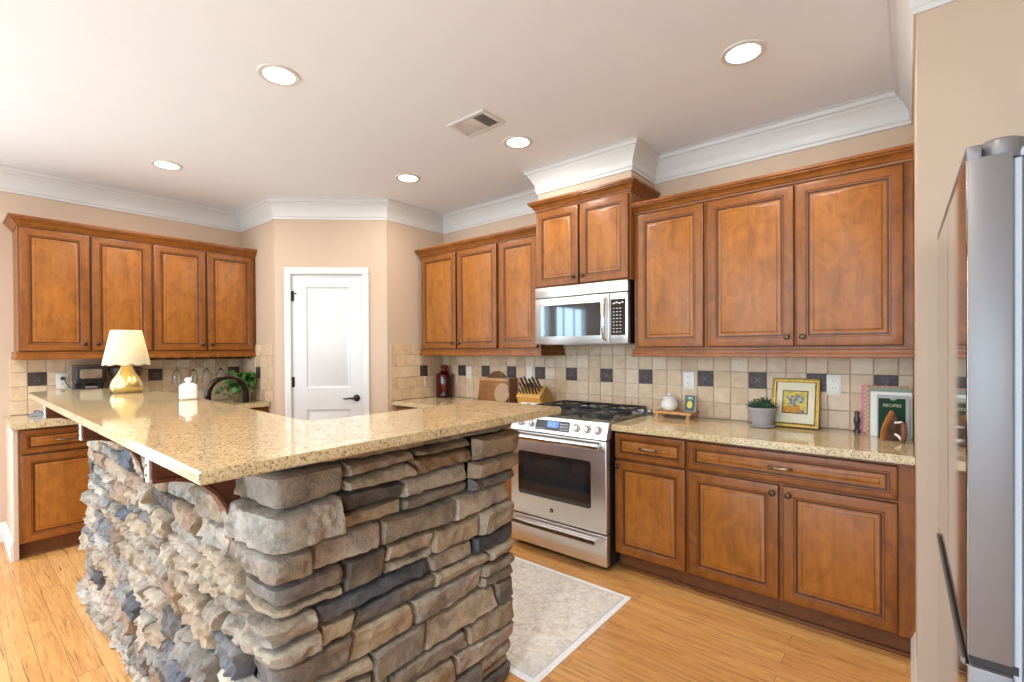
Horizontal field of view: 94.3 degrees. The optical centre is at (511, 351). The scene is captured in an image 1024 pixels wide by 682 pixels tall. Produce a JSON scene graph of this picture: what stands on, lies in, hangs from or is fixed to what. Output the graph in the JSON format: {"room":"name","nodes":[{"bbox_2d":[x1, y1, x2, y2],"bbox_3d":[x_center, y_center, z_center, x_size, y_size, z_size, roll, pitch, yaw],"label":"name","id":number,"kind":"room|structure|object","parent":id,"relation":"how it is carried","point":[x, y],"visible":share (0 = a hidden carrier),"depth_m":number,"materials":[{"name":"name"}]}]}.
{"room":"kitchen","nodes":[
{"label":"kitchen","id":0,"kind":"room"},
{"bbox_2d":[5,424,18,561],"bbox_3d":[-3.500,0.948,3.325,0.565,0.876,0.025,0,0,40],"label":"wall","id":1,"kind":"structure","parent":0,"point":[11,436],"depth_m":3.15,"materials":[{"name":"beige paint"}]},
{"bbox_2d":[0,191,242,521],"bbox_3d":[-4.726,0.028,2.387,0.120,2.740,6.230,0,0,40],"label":"wall","id":2,"kind":"structure","parent":0,"point":[14,203],"depth_m":3.60,"materials":[{"name":"beige paint"}]},
{"bbox_2d":[0,521,5,541],"bbox_3d":[-5.155,1.334,1.762,0.016,0.140,4.500,0,0,40],"label":"baseboard","id":3,"kind":"structure","parent":2,"relation":"attached to","point":[2,524],"depth_m":3.47,"materials":[{"name":"white paint"}]},
{"bbox_2d":[56,373,68,388],"bbox_3d":[-3.520,0.229,3.721,0.009,0.118,0.072,0,0,40],"label":"power outlet","id":4,"kind":"object","parent":2,"relation":"attached to","point":[60,384],"visible":0.99,"depth_m":3.72,"materials":[{"name":"beige plastic"}]},
{"bbox_2d":[3,213,152,359],"bbox_3d":[-3.329,-0.452,3.686,0.369,1.010,0.818,0,0,40],"label":"upper cabinet","id":5,"kind":"object","parent":2,"relation":"attached to","point":[74,284],"visible":0.97,"depth_m":3.54,"materials":[{"name":"brown wood"}]},
{"bbox_2d":[9,357,241,415],"bbox_3d":[-3.199,0.254,4.119,0.014,0.422,1.593,0,0,40],"label":"backsplash","id":6,"kind":"structure","parent":2,"relation":"attached to","point":[25,376],"depth_m":3.81,"materials":[{"name":"tile"}]},
{"bbox_2d":[152,234,256,357],"bbox_3d":[-2.809,-0.459,4.311,0.369,1.010,0.808,0,0,40],"label":"upper cabinet","id":7,"kind":"object","parent":2,"relation":"attached to","point":[204,299],"visible":0.96,"depth_m":4.17,"materials":[{"name":"brown wood"}]},
{"bbox_2d":[149,357,250,359],"bbox_3d":[-2.830,0.029,4.329,0.254,0.074,0.750,0,0,40],"label":"stemware rack","id":8,"kind":"object","parent":7,"relation":"attached to","point":[184,358],"visible":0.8,"depth_m":4.25,"materials":[{"name":"brown wood"}]},
{"bbox_2d":[171,358,181,383],"bbox_3d":[-2.925,0.167,4.146,0.078,0.220,0.077,-1,0,-30],"label":"wine glass","id":9,"kind":"object","parent":8,"relation":"hanging from","point":[176,377],"visible":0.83,"depth_m":4.12,"materials":[{"name":"clear glass"}]},
{"bbox_2d":[188,358,197,382],"bbox_3d":[-2.829,0.166,4.215,0.078,0.220,0.077,-1,0,-30],"label":"wine glass","id":10,"kind":"object","parent":8,"relation":"hanging from","point":[193,374],"visible":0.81,"depth_m":4.20,"materials":[{"name":"clear glass"}]},
{"bbox_2d":[202,359,211,381],"bbox_3d":[-2.778,0.165,4.323,0.078,0.220,0.077,-1,0,-30],"label":"wine glass","id":11,"kind":"object","parent":8,"relation":"hanging from","point":[206,374],"visible":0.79,"depth_m":4.30,"materials":[{"name":"clear glass"}]},
{"bbox_2d":[216,359,224,381],"bbox_3d":[-2.705,0.164,4.411,0.078,0.220,0.077,-1,0,-30],"label":"wine glass","id":12,"kind":"object","parent":8,"relation":"hanging from","point":[220,371],"visible":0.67,"depth_m":4.39,"materials":[{"name":"clear glass"}]},
{"bbox_2d":[242,220,275,413],"bbox_3d":[-2.425,0.002,4.589,0.844,2.740,0.100,0,0,40],"label":"wall","id":13,"kind":"structure","parent":0,"point":[260,238],"depth_m":4.40,"materials":[{"name":"beige paint"}]},
{"bbox_2d":[242,344,273,401],"bbox_3d":[-2.426,0.194,4.519,0.667,0.528,0.014,0,0,40],"label":"backsplash","id":14,"kind":"structure","parent":13,"relation":"attached to","point":[261,364],"depth_m":4.44,"materials":[{"name":"tile"}]},
{"bbox_2d":[274,219,387,415],"bbox_3d":[-1.637,-0.001,4.358,0.996,2.740,0.100,0,0,-3],"label":"wall","id":15,"kind":"structure","parent":0,"point":[297,243],"depth_m":4.31,"materials":[{"name":"beige paint"}]},
{"bbox_2d":[284,267,369,419],"bbox_3d":[-1.671,0.302,4.329,0.750,2.134,0.158,0,0,-3],"label":"door","id":16,"kind":"structure","parent":15,"relation":"in","point":[326,309],"depth_m":4.31,"materials":[{"name":"white paint"}]},
{"bbox_2d":[386,220,443,411],"bbox_3d":[-0.948,-0.007,4.641,0.100,2.740,0.713,0,0,40],"label":"wall","id":17,"kind":"structure","parent":0,"point":[404,315],"depth_m":4.48,"materials":[{"name":"beige paint"}]},
{"bbox_2d":[390,344,443,400],"bbox_3d":[-0.901,0.185,4.610,0.011,0.528,0.662,0,0,40],"label":"backsplash","id":18,"kind":"structure","parent":17,"relation":"attached to","point":[412,374],"depth_m":4.54,"materials":[{"name":"tile"}]},
{"bbox_2d":[0,0,891,213],"bbox_3d":[-1.104,-1.402,0.317,8.500,0.100,7.900,0,0,40],"label":"ceiling","id":19,"kind":"structure","parent":0,"point":[95,91],"depth_m":2.42,"materials":[{"name":"paint"}]},
{"bbox_2d":[150,160,182,170],"bbox_3d":[-2.512,-1.357,3.459,0.196,0.007,0.196,0,0,40],"label":"recessed light","id":20,"kind":"object","parent":19,"relation":"in","point":[163,164],"visible":1,"depth_m":3.46,"materials":[{"name":"white paint"}]},
{"bbox_2d":[257,63,300,86],"bbox_3d":[-1.146,-1.359,2.339,0.196,0.007,0.196,0,0,40],"label":"recessed light","id":21,"kind":"object","parent":19,"relation":"in","point":[276,74],"visible":1,"depth_m":2.33,"materials":[{"name":"white paint"}]},
{"bbox_2d":[395,173,420,182],"bbox_3d":[-0.821,-1.369,3.749,0.196,0.007,0.196,0,0,40],"label":"recessed light","id":22,"kind":"object","parent":19,"relation":"in","point":[405,177],"visible":1,"depth_m":3.74,"materials":[{"name":"white paint"}]},
{"bbox_2d":[447,109,505,137],"bbox_3d":[-0.214,-1.365,2.850,0.300,0.012,0.200,0,0,40],"label":"ceiling vent","id":23,"kind":"object","parent":19,"relation":"in","point":[481,121],"visible":1,"depth_m":2.84,"materials":[{"name":"white metal"}]},
{"bbox_2d":[503,135,532,148],"bbox_3d":[0.039,-1.371,3.110,0.196,0.007,0.196,0,0,40],"label":"recessed light","id":24,"kind":"object","parent":19,"relation":"in","point":[516,141],"visible":1,"depth_m":3.10,"materials":[{"name":"white paint"}]},
{"bbox_2d":[720,39,766,65],"bbox_3d":[1.063,-1.372,2.185,0.196,0.007,0.196,0,0,40],"label":"recessed light","id":25,"kind":"object","parent":19,"relation":"in","point":[743,52],"visible":1,"depth_m":2.18,"materials":[{"name":"white paint"}]},
{"bbox_2d":[0,533,910,681],"bbox_3d":[-1.087,1.438,0.333,8.500,0.100,7.900,0,0,40],"label":"floor","id":26,"kind":"structure","parent":0,"point":[666,631],"depth_m":2.24,"materials":[{"name":"brown wood"}]},
{"bbox_2d":[3,424,89,562],"bbox_3d":[-3.332,0.946,3.484,0.620,0.876,0.516,0,0,40],"label":"base cabinet","id":27,"kind":"object","parent":26,"relation":"on","point":[53,466],"depth_m":3.26,"materials":[{"name":"brown wood"}]},
{"bbox_2d":[3,399,269,429],"bbox_3d":[-2.967,0.484,3.907,0.619,0.038,1.629,0,0,40],"label":"countertop","id":28,"kind":"structure","parent":27,"relation":"on","point":[18,422],"depth_m":3.31,"materials":[{"name":"beige stone"}]},
{"bbox_2d":[29,410,43,416],"bbox_3d":[-3.476,0.448,3.483,0.093,0.045,0.032,-1,0,-30],"label":"tape dispenser","id":29,"kind":"object","parent":28,"relation":"on","point":[36,412],"visible":0.86,"depth_m":3.47,"materials":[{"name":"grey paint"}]},
{"bbox_2d":[60,365,106,389],"bbox_3d":[-3.353,0.286,3.729,0.238,0.365,0.248,0,0,40],"label":"toaster","id":30,"kind":"object","parent":28,"relation":"on","point":[83,376],"visible":0.6,"depth_m":3.70,"materials":[{"name":"black plastic"}]},
{"bbox_2d":[81,380,101,388],"bbox_3d":[-3.286,0.255,3.711,0.032,0.067,0.124,0,0,40],"label":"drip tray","id":31,"kind":"object","parent":30,"relation":"on","point":[85,382],"depth_m":3.70,"materials":[{"name":"black plastic"}]},
{"bbox_2d":[108,366,142,378],"bbox_3d":[-3.169,0.294,3.900,0.224,0.344,0.224,0,0,40],"label":"vase","id":32,"kind":"object","parent":28,"relation":"on","point":[113,371],"visible":0.18,"depth_m":3.81,"materials":[{"name":"brown ceramic"}]},
{"bbox_2d":[204,374,249,401],"bbox_3d":[-1.645,0.296,2.764,0.137,0.334,0.252,0,0,40],"label":"faucet","id":33,"kind":"object","parent":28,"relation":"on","point":[246,395],"visible":0.7,"depth_m":2.79,"materials":[{"name":"brown metal"}]},
{"bbox_2d":[214,370,257,401],"bbox_3d":[-2.511,0.315,4.408,0.347,0.290,0.352,0,0,6],"label":"pothos plant","id":34,"kind":"object","parent":28,"relation":"on","point":[249,377],"visible":0.71,"depth_m":4.37,"materials":[{"name":"green plant"}]},
{"bbox_2d":[249,407,267,412],"bbox_3d":[-2.627,0.937,4.332,0.620,0.876,0.569,0,0,40],"label":"base cabinet","id":35,"kind":"object","parent":26,"relation":"on","point":[263,409],"visible":0.02,"depth_m":4.33,"materials":[{"name":"brown wood"}]},
{"bbox_2d":[43,406,519,681],"bbox_3d":[-1.331,0.828,2.333,2.638,1.100,1.307,0,0,40],"label":"kitchen island","id":36,"kind":"object","parent":26,"relation":"on","point":[392,564],"visible":0.88,"depth_m":1.58,"materials":[{"name":"stone"}]},
{"bbox_2d":[28,387,560,485],"bbox_3d":[-1.433,0.263,2.546,3.181,0.030,1.391,0,0,40],"label":"countertop","id":37,"kind":"structure","parent":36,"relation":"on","point":[202,441],"depth_m":1.58,"materials":[{"name":"beige stone"}]},
{"bbox_2d":[102,330,150,392],"bbox_3d":[-2.389,0.059,2.946,0.236,0.385,0.236,0,0,40],"label":"table lamp","id":38,"kind":"object","parent":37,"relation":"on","point":[125,348],"visible":1,"depth_m":2.88,"materials":[{"name":"white fabric"}]},
{"bbox_2d":[179,377,197,399],"bbox_3d":[-1.707,0.192,2.506,0.080,0.115,0.080,-1,0,-34],"label":"ceramic canister","id":39,"kind":"object","parent":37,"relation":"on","point":[188,390],"visible":1,"depth_m":2.48,"materials":[{"name":"white ceramic"}]},
{"bbox_2d":[397,406,415,410],"bbox_3d":[-0.541,0.924,4.326,0.924,0.876,0.644,0,0,40],"label":"base cabinet","id":40,"kind":"object","parent":26,"relation":"on","point":[399,408],"visible":0.02,"depth_m":4.33,"materials":[{"name":"brown wood"}]},
{"bbox_2d":[392,396,554,407],"bbox_3d":[-0.339,0.467,4.149,1.462,0.038,0.636,0,0,40],"label":"countertop","id":41,"kind":"structure","parent":40,"relation":"on","point":[430,401],"depth_m":4.31,"materials":[{"name":"beige stone"}]},
{"bbox_2d":[436,365,452,397],"bbox_3d":[-0.672,0.287,4.729,0.166,0.319,0.166,0,0,40],"label":"glass bottle","id":42,"kind":"object","parent":41,"relation":"on","point":[444,378],"visible":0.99,"depth_m":4.66,"materials":[{"name":"red glass"}]},
{"bbox_2d":[478,377,507,401],"bbox_3d":[-0.162,0.343,4.342,0.364,0.212,0.065,0,0,40],"label":"cutting board","id":43,"kind":"object","parent":41,"relation":"on","point":[487,386],"visible":0.55,"depth_m":4.36,"materials":[{"name":"brown wood"}]},
{"bbox_2d":[488,371,506,378],"bbox_3d":[-0.138,0.309,4.378,0.268,0.268,0.036,0,0,40],"label":"round board","id":44,"kind":"object","parent":41,"relation":"on","point":[496,374],"visible":0.24,"depth_m":4.37,"materials":[{"name":"brown wood"}]},
{"bbox_2d":[495,383,508,401],"bbox_3d":[-0.087,0.362,4.200,0.173,0.181,0.045,0,0,42],"label":"wood slice","id":45,"kind":"object","parent":41,"relation":"on","point":[501,391],"visible":0.89,"depth_m":4.19,"materials":[{"name":"beige wood"}]},
{"bbox_2d":[508,378,517,402],"bbox_3d":[0.007,0.338,4.188,0.020,0.215,0.113,0,0,40],"label":"paddle board","id":46,"kind":"object","parent":41,"relation":"on","point":[512,382],"visible":0.84,"depth_m":4.17,"materials":[{"name":"brown wood"}]},
{"bbox_2d":[516,376,553,405],"bbox_3d":[0.188,0.322,3.927,0.230,0.249,0.251,0,0,36],"label":"knife block","id":47,"kind":"object","parent":41,"relation":"on","point":[529,393],"visible":0.98,"depth_m":3.86,"materials":[{"name":"brown wood"}]},
{"bbox_2d":[505,424,512,532],"bbox_3d":[0.020,0.924,3.860,0.534,0.876,0.644,0,0,40],"label":"base cabinet","id":48,"kind":"object","parent":26,"relation":"on","point":[508,482],"visible":0.02,"depth_m":3.53,"materials":[{"name":"brown wood"}]},
{"bbox_2d":[506,556,630,681],"bbox_3d":[-0.343,1.365,2.887,1.878,0.008,0.890,0,0,40],"label":"rug","id":49,"kind":"object","parent":26,"relation":"on","point":[555,612],"visible":0.4,"depth_m":2.46,"materials":[{"name":"beige fabric"}]},
{"bbox_2d":[511,400,651,567],"bbox_3d":[0.487,0.872,3.397,0.766,0.978,0.743,0,0,40],"label":"gas range","id":50,"kind":"object","parent":26,"relation":"on","point":[563,480],"visible":0.86,"depth_m":3.11,"materials":[{"name":"silver metal"}]},
{"bbox_2d":[555,403,651,423],"bbox_3d":[0.527,0.438,3.446,0.766,0.034,0.607,0,0,40],"label":"cooktop","id":51,"kind":"object","parent":50,"relation":"in","point":[624,416],"depth_m":3.26,"materials":[{"name":"metal"}]},
{"bbox_2d":[614,431,690,588],"bbox_3d":[0.997,0.922,3.048,0.451,0.876,0.644,0,0,40],"label":"base cabinet","id":52,"kind":"object","parent":26,"relation":"on","point":[651,471],"visible":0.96,"depth_m":2.82,"materials":[{"name":"brown wood"}]},
{"bbox_2d":[688,439,914,657],"bbox_3d":[1.549,0.921,2.590,0.984,0.876,0.644,0,0,40],"label":"base cabinet","id":53,"kind":"object","parent":26,"relation":"on","point":[826,543],"visible":0.94,"depth_m":2.32,"materials":[{"name":"brown wood"}]},
{"bbox_2d":[611,414,914,464],"bbox_3d":[1.370,0.465,2.731,1.438,0.038,0.634,0,0,40],"label":"countertop","id":54,"kind":"structure","parent":53,"relation":"on","point":[823,441],"depth_m":2.52,"materials":[{"name":"beige stone"}]},
{"bbox_2d":[653,409,698,419],"bbox_3d":[1.111,0.421,3.222,0.254,0.046,0.170,0,0,40],"label":"tray","id":55,"kind":"object","parent":54,"relation":"on","point":[661,411],"visible":0.96,"depth_m":3.18,"materials":[{"name":"brown wood"}]},
{"bbox_2d":[661,392,677,410],"bbox_3d":[1.078,0.338,3.256,0.116,0.121,0.115,0,0,40],"label":"lidded jar","id":56,"kind":"object","parent":55,"relation":"on","point":[669,403],"visible":1,"depth_m":3.22,"materials":[{"name":"white ceramic"}]},
{"bbox_2d":[684,395,696,412],"bbox_3d":[1.182,0.342,3.151,0.029,0.112,0.080,-1,0,-42],"label":"picture","id":57,"kind":"object","parent":55,"relation":"on","point":[690,400],"visible":1,"depth_m":3.14,"materials":[{"name":"green paper"}]},
{"bbox_2d":[746,397,779,427],"bbox_3d":[1.489,0.356,2.829,0.179,0.176,0.174,0,0,40],"label":"succulent pot","id":58,"kind":"object","parent":54,"relation":"on","point":[762,412],"visible":1,"depth_m":2.78,"materials":[{"name":"grey ceramic"}]},
{"bbox_2d":[772,378,820,429],"bbox_3d":[1.681,0.302,2.820,0.248,0.287,0.106,0,0,40],"label":"picture frame","id":59,"kind":"object","parent":54,"relation":"on","point":[798,399],"visible":1,"depth_m":2.81,"materials":[{"name":"gold metal"}]},
{"bbox_2d":[782,390,808,414],"bbox_3d":[1.678,0.296,2.818,0.134,0.139,0.004,0,-17,40],"label":"painting","id":60,"kind":"object","parent":59,"relation":"attached to","point":[794,402],"depth_m":2.81,"materials":[{"name":"paint"}]},
{"bbox_2d":[853,411,860,432],"bbox_3d":[1.899,0.383,2.616,0.032,0.120,0.032,0,0,40],"label":"figurine","id":61,"kind":"object","parent":54,"relation":"on","point":[856,420],"visible":1,"depth_m":2.61,"materials":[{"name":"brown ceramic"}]},
{"bbox_2d":[861,385,906,432],"bbox_3d":[2.012,0.313,2.563,0.203,0.262,0.045,0,0,40],"label":"book","id":62,"kind":"object","parent":54,"relation":"on","point":[862,409],"visible":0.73,"depth_m":2.62,"materials":[{"name":"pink paper"}]},
{"bbox_2d":[863,385,909,433],"bbox_3d":[2.001,0.313,2.540,0.197,0.262,0.052,0,0,40],"label":"book","id":63,"kind":"object","parent":54,"relation":"on","point":[866,387],"visible":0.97,"depth_m":2.58,"materials":[{"name":"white paper"}]},
{"bbox_2d":[869,387,911,434],"bbox_3d":[1.996,0.317,2.509,0.178,0.256,0.048,0,0,40],"label":"book","id":64,"kind":"object","parent":54,"relation":"on","point":[878,389],"visible":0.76,"depth_m":2.52,"materials":[{"name":"white paper"}]},
{"bbox_2d":[870,391,912,439],"bbox_3d":[1.977,0.328,2.479,0.172,0.237,0.058,0,0,40],"label":"book","id":65,"kind":"object","parent":54,"relation":"on","point":[873,394],"visible":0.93,"depth_m":2.50,"materials":[{"name":"white paper"}]},
{"bbox_2d":[877,395,909,439],"bbox_3d":[1.962,0.334,2.446,0.133,0.222,0.043,0,0,40],"label":"book","id":66,"kind":"object","parent":54,"relation":"on","point":[900,405],"visible":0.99,"depth_m":2.44,"materials":[{"name":"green paper"}]},
{"bbox_2d":[880,410,906,442],"bbox_3d":[1.907,0.370,2.350,0.096,0.150,0.111,0,0,6],"label":"iron","id":67,"kind":"object","parent":54,"relation":"on","point":[891,429],"visible":1,"depth_m":2.37,"materials":[{"name":"brown wood"}]},
{"bbox_2d":[936,135,1023,681],"bbox_3d":[1.466,0.479,1.034,0.780,1.780,0.913,0,0,39],"label":"refrigerator","id":68,"kind":"object","parent":26,"relation":"on","point":[980,535],"visible":1,"depth_m":0.91,"materials":[{"name":"grey paint"}]},
{"bbox_2d":[538,170,653,200],"bbox_3d":[0.618,-1.230,3.540,0.767,0.300,0.385,0,0,40],"label":"wall","id":69,"kind":"structure","parent":0,"point":[627,174],"depth_m":3.35,"materials":[{"name":"beige paint"}]},
{"bbox_2d":[0,0,957,233],"bbox_3d":[-1.386,-1.274,2.361,10.342,0.175,5.030,0,0,1],"label":"trim","id":70,"kind":"structure","parent":69,"relation":"attached to","point":[893,108],"depth_m":3.36,"materials":[{"name":"white paint"}]},
{"bbox_2d":[527,176,659,288],"bbox_3d":[0.591,-0.809,3.513,0.872,0.653,0.429,0,0,40],"label":"upper cabinet","id":71,"kind":"object","parent":69,"relation":"attached to","point":[584,236],"visible":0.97,"depth_m":3.32,"materials":[{"name":"brown wood"}]},
{"bbox_2d":[535,279,634,344],"bbox_3d":[0.576,-0.269,3.505,0.762,0.427,0.448,0,0,40],"label":"microwave","id":72,"kind":"object","parent":71,"relation":"attached to","point":[598,313],"visible":0.99,"depth_m":3.33,"materials":[{"name":"silver metal"}]},
{"bbox_2d":[443,124,913,435],"bbox_3d":[0.795,-0.012,3.708,3.812,2.740,0.120,0,0,40],"label":"wall","id":73,"kind":"structure","parent":0,"point":[902,135],"depth_m":2.96,"materials":[{"name":"beige paint"}]},
{"bbox_2d":[414,233,499,355],"bbox_3d":[-0.417,-0.474,4.384,1.040,1.010,0.376,0,0,40],"label":"upper cabinet","id":74,"kind":"object","parent":73,"relation":"attached to","point":[460,309],"visible":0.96,"depth_m":4.21,"materials":[{"name":"brown wood"}]},
{"bbox_2d":[466,366,471,378],"bbox_3d":[-0.422,0.200,4.624,0.072,0.118,0.012,0,0,40],"label":"light switch","id":75,"kind":"object","parent":73,"relation":"attached to","point":[468,368],"visible":1,"depth_m":4.62,"materials":[{"name":"beige plastic"}]},
{"bbox_2d":[526,366,532,378],"bbox_3d":[0.149,0.179,4.149,0.072,0.118,0.012,0,0,40],"label":"light switch","id":76,"kind":"object","parent":73,"relation":"attached to","point":[529,369],"visible":0.84,"depth_m":4.14,"materials":[{"name":"beige plastic"}]},
{"bbox_2d":[495,224,565,355],"bbox_3d":[0.152,-0.474,3.912,0.438,1.010,0.375,0,0,40],"label":"upper cabinet","id":77,"kind":"object","parent":73,"relation":"attached to","point":[517,247],"visible":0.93,"depth_m":3.79,"materials":[{"name":"brown wood"}]},
{"bbox_2d":[631,188,705,356],"bbox_3d":[1.080,-0.476,3.141,0.481,1.010,0.375,0,0,40],"label":"upper cabinet","id":78,"kind":"object","parent":73,"relation":"attached to","point":[670,231],"visible":0.91,"depth_m":3.00,"materials":[{"name":"brown wood"}]},
{"bbox_2d":[444,344,913,434],"bbox_3d":[0.715,0.194,3.690,3.670,0.500,0.014,0,0,40],"label":"backsplash","id":79,"kind":"structure","parent":73,"relation":"attached to","point":[723,386],"depth_m":3.30,"materials":[{"name":"tile"}]},
{"bbox_2d":[684,372,693,388],"bbox_3d":[1.215,0.195,3.265,0.072,0.118,0.009,0,0,40],"label":"power outlet","id":80,"kind":"object","parent":73,"relation":"attached to","point":[688,376],"visible":1,"depth_m":3.26,"materials":[{"name":"beige plastic"}]},
{"bbox_2d":[686,375,690,385],"bbox_3d":[1.213,0.195,3.263,0.034,0.076,0.003,0,0,40],"label":"receptacle","id":81,"kind":"object","parent":80,"relation":"attached to","point":[688,377],"depth_m":3.26,"materials":[{"name":"beige plastic"}]},
{"bbox_2d":[703,143,913,357],"bbox_3d":[1.634,-0.476,2.679,0.962,1.010,0.376,0,0,40],"label":"upper cabinet","id":82,"kind":"object","parent":73,"relation":"attached to","point":[814,260],"visible":1,"depth_m":2.50,"materials":[{"name":"brown wood"}]},
{"bbox_2d":[827,375,841,395],"bbox_3d":[1.853,0.190,2.735,0.072,0.118,0.009,0,0,40],"label":"power outlet","id":83,"kind":"object","parent":73,"relation":"attached to","point":[834,382],"visible":1,"depth_m":2.73,"materials":[{"name":"beige plastic"}]},
{"bbox_2d":[830,378,836,391],"bbox_3d":[1.851,0.190,2.732,0.034,0.076,0.003,0,0,40],"label":"receptacle","id":84,"kind":"object","parent":83,"relation":"attached to","point":[833,381],"depth_m":2.73,"materials":[{"name":"beige plastic"}]},
{"bbox_2d":[913,0,1023,681],"bbox_3d":[2.947,-0.011,1.178,2.972,2.740,1.120,0,0,40],"label":"wall","id":85,"kind":"structure","parent":0,"point":[969,84],"depth_m":1.66,"materials":[{"name":"beige paint"}]},
{"bbox_2d":[911,632,916,681],"bbox_3d":[2.743,1.292,0.942,2.988,0.140,0.506,0,0,40],"label":"baseboard","id":86,"kind":"structure","parent":85,"relation":"attached to","point":[913,639],"depth_m":1.91,"materials":[{"name":"white paint"}]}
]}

